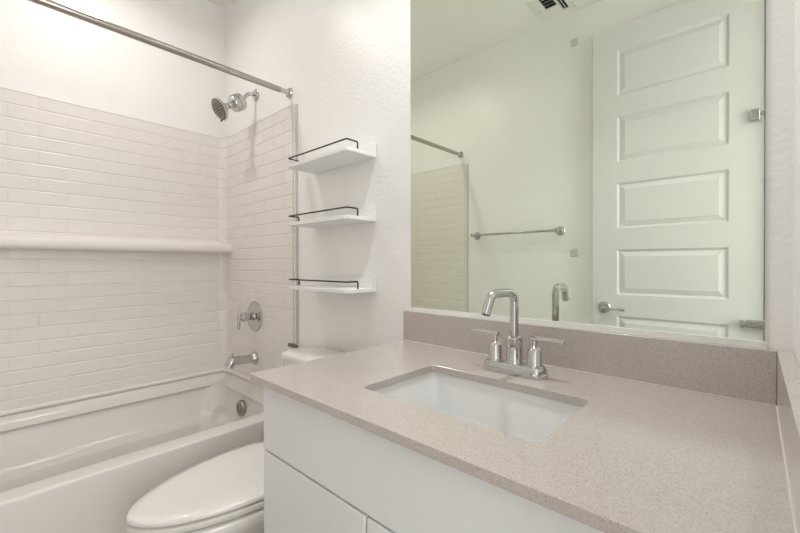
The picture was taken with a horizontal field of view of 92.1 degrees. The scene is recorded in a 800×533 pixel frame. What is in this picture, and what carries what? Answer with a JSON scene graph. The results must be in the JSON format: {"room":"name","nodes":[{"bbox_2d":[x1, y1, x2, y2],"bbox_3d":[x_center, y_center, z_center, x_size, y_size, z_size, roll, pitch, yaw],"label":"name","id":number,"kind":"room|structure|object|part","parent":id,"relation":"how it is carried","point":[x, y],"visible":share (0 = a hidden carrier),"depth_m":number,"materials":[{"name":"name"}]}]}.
{"room":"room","nodes":[
{"label":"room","id":0,"kind":"room"},
{"bbox_2d":[0,0,225,137],"bbox_3d":[-1.611,-0.217,1.857,0.110,2.707,1.483,0,0,43],"label":"wall","id":1,"kind":"structure","parent":0,"point":[46,52],"depth_m":1.98,"materials":[{"name":"white paint"}]},
{"bbox_2d":[0,86,298,415],"bbox_3d":[-1.268,-0.045,1.543,0.820,1.455,1.483,0,0,43],"label":"shower surround","id":2,"kind":"object","parent":1,"relation":"attached to","point":[132,249],"depth_m":1.94,"materials":[{"name":"white tile"}]},
{"bbox_2d":[225,352,257,368],"bbox_3d":[-0.839,0.490,2.031,0.068,0.082,0.162,0,0,43],"label":"tub spout","id":3,"kind":"object","parent":2,"relation":"attached to","point":[252,358],"visible":1,"depth_m":2.02,"materials":[{"name":"silver metal"}]},
{"bbox_2d":[237,301,261,331],"bbox_3d":[-0.822,0.271,2.057,0.166,0.166,0.098,0,0,43],"label":"shower valve","id":4,"kind":"object","parent":2,"relation":"attached to","point":[253,315],"visible":1,"depth_m":2.06,"materials":[{"name":"silver metal"}]},
{"bbox_3d":[-0.848,0.288,2.028,0.018,0.084,0.020,0,0,43],"label":"lever","id":5,"kind":"part","parent":4,"relation":"part of","materials":[{"name":"silver metal"}]},
{"bbox_3d":[-0.825,0.269,2.053,0.048,0.048,0.084,0,0,43],"label":"handle","id":6,"kind":"part","parent":4,"relation":"part of","materials":[{"name":"silver metal"}]},
{"bbox_3d":[-0.506,0.375,1.823,0.075,0.016,0.014,0,0,43],"label":"edge bracket","id":7,"kind":"part","parent":2,"relation":"part of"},
{"bbox_3d":[-0.488,-0.204,1.827,0.011,1.129,0.007,0,0,43],"label":"edge trim","id":8,"kind":"part","parent":2,"relation":"part of","materials":[{"name":"grey plastic"}]},
{"bbox_2d":[207,0,232,8],"bbox_3d":[-0.251,-1.615,0.595,3.812,0.100,1.703,0,0,43],"label":"ceiling","id":9,"kind":"structure","parent":0,"point":[222,3],"depth_m":2.30,"materials":[{"name":"white paint"}]},
{"bbox_2d":[225,0,794,352],"bbox_3d":[0.290,-0.216,1.190,3.812,2.707,0.110,0,0,43],"label":"wall","id":10,"kind":"structure","parent":0,"point":[346,64],"depth_m":1.52,"materials":[{"name":"white paint"}]},
{"bbox_2d":[28,0,292,97],"bbox_3d":[-1.034,-0.839,1.322,0.050,0.057,1.482,0,0,43],"label":"curtain rod","id":11,"kind":"object","parent":10,"relation":"attached to","point":[51,4],"visible":1,"depth_m":1.43,"materials":[{"name":"silver metal"}]},
{"bbox_2d":[211,89,258,121],"bbox_3d":[-0.860,-0.856,2.010,0.113,0.214,0.231,0,0,43],"label":"showerhead","id":12,"kind":"object","parent":10,"relation":"attached to","point":[237,102],"visible":1,"depth_m":1.98,"materials":[{"name":"silver metal"}]},
{"bbox_3d":[-0.854,-0.858,2.017,0.087,0.096,0.096,0,0,43],"label":"filter bulb","id":13,"kind":"part","parent":12,"relation":"part of","materials":[{"name":"silver metal"}]},
{"bbox_3d":[-0.815,-0.904,2.059,0.019,0.073,0.079,0,0,43],"label":"arm","id":14,"kind":"part","parent":12,"relation":"part of","materials":[{"name":"silver metal"}]},
{"bbox_2d":[288,138,375,173],"bbox_3d":[-0.283,-0.439,1.542,0.395,0.052,0.144,0,0,43],"label":"wall shelf","id":15,"kind":"object","parent":10,"relation":"attached to","point":[343,156],"visible":1,"depth_m":1.49,"materials":[{"name":"white paint"}]},
{"bbox_3d":[-0.312,-0.441,1.511,0.389,0.030,0.057,0,0,43],"label":"guard rail","id":16,"kind":"part","parent":15,"relation":"part of","materials":[{"name":"black metal"}]},
{"bbox_3d":[-0.240,-0.446,1.589,0.395,0.038,0.016,0,0,43],"label":"rail","id":17,"kind":"part","parent":15,"relation":"part of","materials":[{"name":"white paint"}]},
{"bbox_2d":[288,206,375,227],"bbox_3d":[-0.283,-0.197,1.544,0.395,0.052,0.144,0,0,43],"label":"wall shelf","id":18,"kind":"object","parent":10,"relation":"attached to","point":[367,215],"visible":1,"depth_m":1.49,"materials":[{"name":"white paint"}]},
{"bbox_3d":[-0.312,-0.199,1.512,0.389,0.030,0.057,0,0,43],"label":"guard rail","id":19,"kind":"part","parent":18,"relation":"part of","materials":[{"name":"black metal"}]},
{"bbox_3d":[-0.240,-0.204,1.591,0.395,0.038,0.016,0,0,43],"label":"rail","id":20,"kind":"part","parent":18,"relation":"part of","materials":[{"name":"white paint"}]},
{"bbox_2d":[289,276,376,293],"bbox_3d":[-0.283,0.069,1.545,0.395,0.052,0.144,0,0,43],"label":"wall shelf","id":21,"kind":"object","parent":10,"relation":"attached to","point":[346,285],"visible":1,"depth_m":1.50,"materials":[{"name":"white paint"}]},
{"bbox_3d":[-0.311,0.067,1.514,0.389,0.030,0.057,0,0,43],"label":"guard rail","id":22,"kind":"part","parent":21,"relation":"part of","materials":[{"name":"black metal"}]},
{"bbox_3d":[-0.239,0.062,1.592,0.395,0.038,0.016,0,0,43],"label":"rail","id":23,"kind":"part","parent":21,"relation":"part of","materials":[{"name":"white paint"}]},
{"bbox_2d":[410,0,766,348],"bbox_3d":[0.368,-0.418,1.038,0.902,1.148,0.006,0,0,43],"label":"wall mirror","id":24,"kind":"object","parent":10,"relation":"attached to","point":[601,163],"visible":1,"depth_m":0.94,"materials":[{"name":"silver glass"}]},
{"bbox_2d":[403,310,776,405],"bbox_3d":[0.362,0.207,1.038,0.934,0.102,0.019,0,0,43],"label":"backsplash","id":25,"kind":"structure","parent":10,"relation":"attached to","point":[739,372],"depth_m":0.88,"materials":[{"name":"beige stone"}]},
{"bbox_2d":[794,0,799,366],"bbox_3d":[0.267,-0.210,0.129,0.110,2.707,1.483,0,0,43],"label":"wall","id":26,"kind":"structure","parent":0,"point":[797,2],"depth_m":0.66,"materials":[{"name":"white paint"}]},
{"bbox_3d":[-0.246,1.192,0.612,3.812,0.100,1.703,0,0,43],"label":"floor","id":27,"kind":"structure","parent":0,"visible":0},
{"bbox_2d":[0,372,263,532],"bbox_3d":[-1.285,0.890,1.565,0.770,0.496,1.481,0,0,43],"label":"bathtub","id":28,"kind":"object","parent":27,"relation":"on","point":[80,466],"visible":0.71,"depth_m":1.66,"materials":[{"name":"white ceramic"}]},
{"bbox_2d":[126,346,345,532],"bbox_3d":[-0.511,0.743,1.343,0.366,0.790,0.741,0,0,43],"label":"toilet","id":29,"kind":"object","parent":27,"relation":"on","point":[224,492],"visible":0.52,"depth_m":1.17,"materials":[{"name":"white ceramic"}]},
{"bbox_3d":[-0.584,0.729,1.264,0.366,0.022,0.525,0,0,43],"label":"seat","id":30,"kind":"part","parent":29,"relation":"part of","materials":[{"name":"white plastic"}]},
{"bbox_3d":[-0.583,0.703,1.264,0.362,0.024,0.523,0,0,43],"label":"lid","id":31,"kind":"part","parent":29,"relation":"part of","materials":[{"name":"white plastic"}]},
{"bbox_3d":[-0.325,0.557,1.545,0.316,0.362,0.168,0,0,43],"label":"tank","id":32,"kind":"part","parent":29,"relation":"part of","materials":[{"name":"white ceramic"}]},
{"bbox_3d":[-0.324,0.361,1.545,0.330,0.030,0.188,0,0,43],"label":"tank lid","id":33,"kind":"part","parent":29,"relation":"part of","materials":[{"name":"white ceramic"}]},
{"bbox_2d":[264,387,603,532],"bbox_3d":[0.194,0.709,0.839,0.951,0.861,0.543,0,0,43],"label":"vanity cabinet","id":34,"kind":"object","parent":27,"relation":"on","point":[324,472],"visible":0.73,"depth_m":0.71,"materials":[{"name":"white wood"}]},
{"bbox_3d":[-0.196,0.747,0.842,0.374,0.578,0.020,0,0,43],"label":"door","id":35,"kind":"part","parent":34,"relation":"part of","materials":[{"name":"white wood"}]},
{"bbox_3d":[0.084,0.748,0.586,0.374,0.578,0.020,0,0,43],"label":"door","id":36,"kind":"part","parent":34,"relation":"part of","materials":[{"name":"white wood"}]},
{"bbox_2d":[250,340,796,532],"bbox_3d":[0.182,0.268,0.827,0.956,0.019,0.576,0,0,43],"label":"countertop","id":37,"kind":"structure","parent":34,"relation":"on","point":[636,456],"depth_m":0.58,"materials":[{"name":"beige stone"}]},
{"bbox_2d":[374,372,581,441],"bbox_3d":[0.144,0.355,0.793,0.434,0.153,0.290,0,0,43],"label":"sink","id":38,"kind":"object","parent":37,"relation":"in","point":[525,416],"visible":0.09,"depth_m":0.90,"materials":[{"name":"white ceramic"}]},
{"bbox_2d":[471,288,564,379],"bbox_3d":[0.278,0.155,0.939,0.188,0.207,0.171,0,0,2],"label":"faucet","id":39,"kind":"object","parent":37,"relation":"on","point":[513,364],"visible":1,"depth_m":0.92,"materials":[{"name":"silver metal"}]},
{"bbox_3d":[0.220,0.169,0.997,0.078,0.012,0.012,0,0,41],"label":"lever","id":40,"kind":"part","parent":39,"relation":"part of","materials":[{"name":"silver metal"}]},
{"bbox_3d":[0.242,0.205,0.978,0.043,0.064,0.043,0,0,43],"label":"handle","id":41,"kind":"part","parent":39,"relation":"part of","materials":[{"name":"silver metal"}]},
{"bbox_3d":[0.237,0.118,0.904,0.137,0.132,0.022,0,0,-41],"label":"spout","id":42,"kind":"part","parent":39,"relation":"part of","materials":[{"name":"silver metal"}]},
{"bbox_3d":[0.280,0.247,0.943,0.164,0.024,0.056,0,0,43],"label":"plate","id":43,"kind":"part","parent":39,"relation":"part of","materials":[{"name":"silver metal"}]},
{"bbox_3d":[0.317,0.205,0.908,0.043,0.064,0.043,0,0,43],"label":"handle","id":44,"kind":"part","parent":39,"relation":"part of","materials":[{"name":"silver metal"}]},
{"bbox_3d":[0.339,0.169,0.887,0.078,0.012,0.012,0,0,44],"label":"lever","id":45,"kind":"part","parent":39,"relation":"part of","materials":[{"name":"silver metal"}]},
{"bbox_2d":[777,350,799,532],"bbox_3d":[0.525,0.210,0.510,0.022,0.102,0.576,0,0,43],"label":"side splash","id":46,"kind":"object","parent":37,"relation":"on","point":[788,369],"visible":1,"depth_m":0.48,"materials":[{"name":"beige stone"}]}
]}

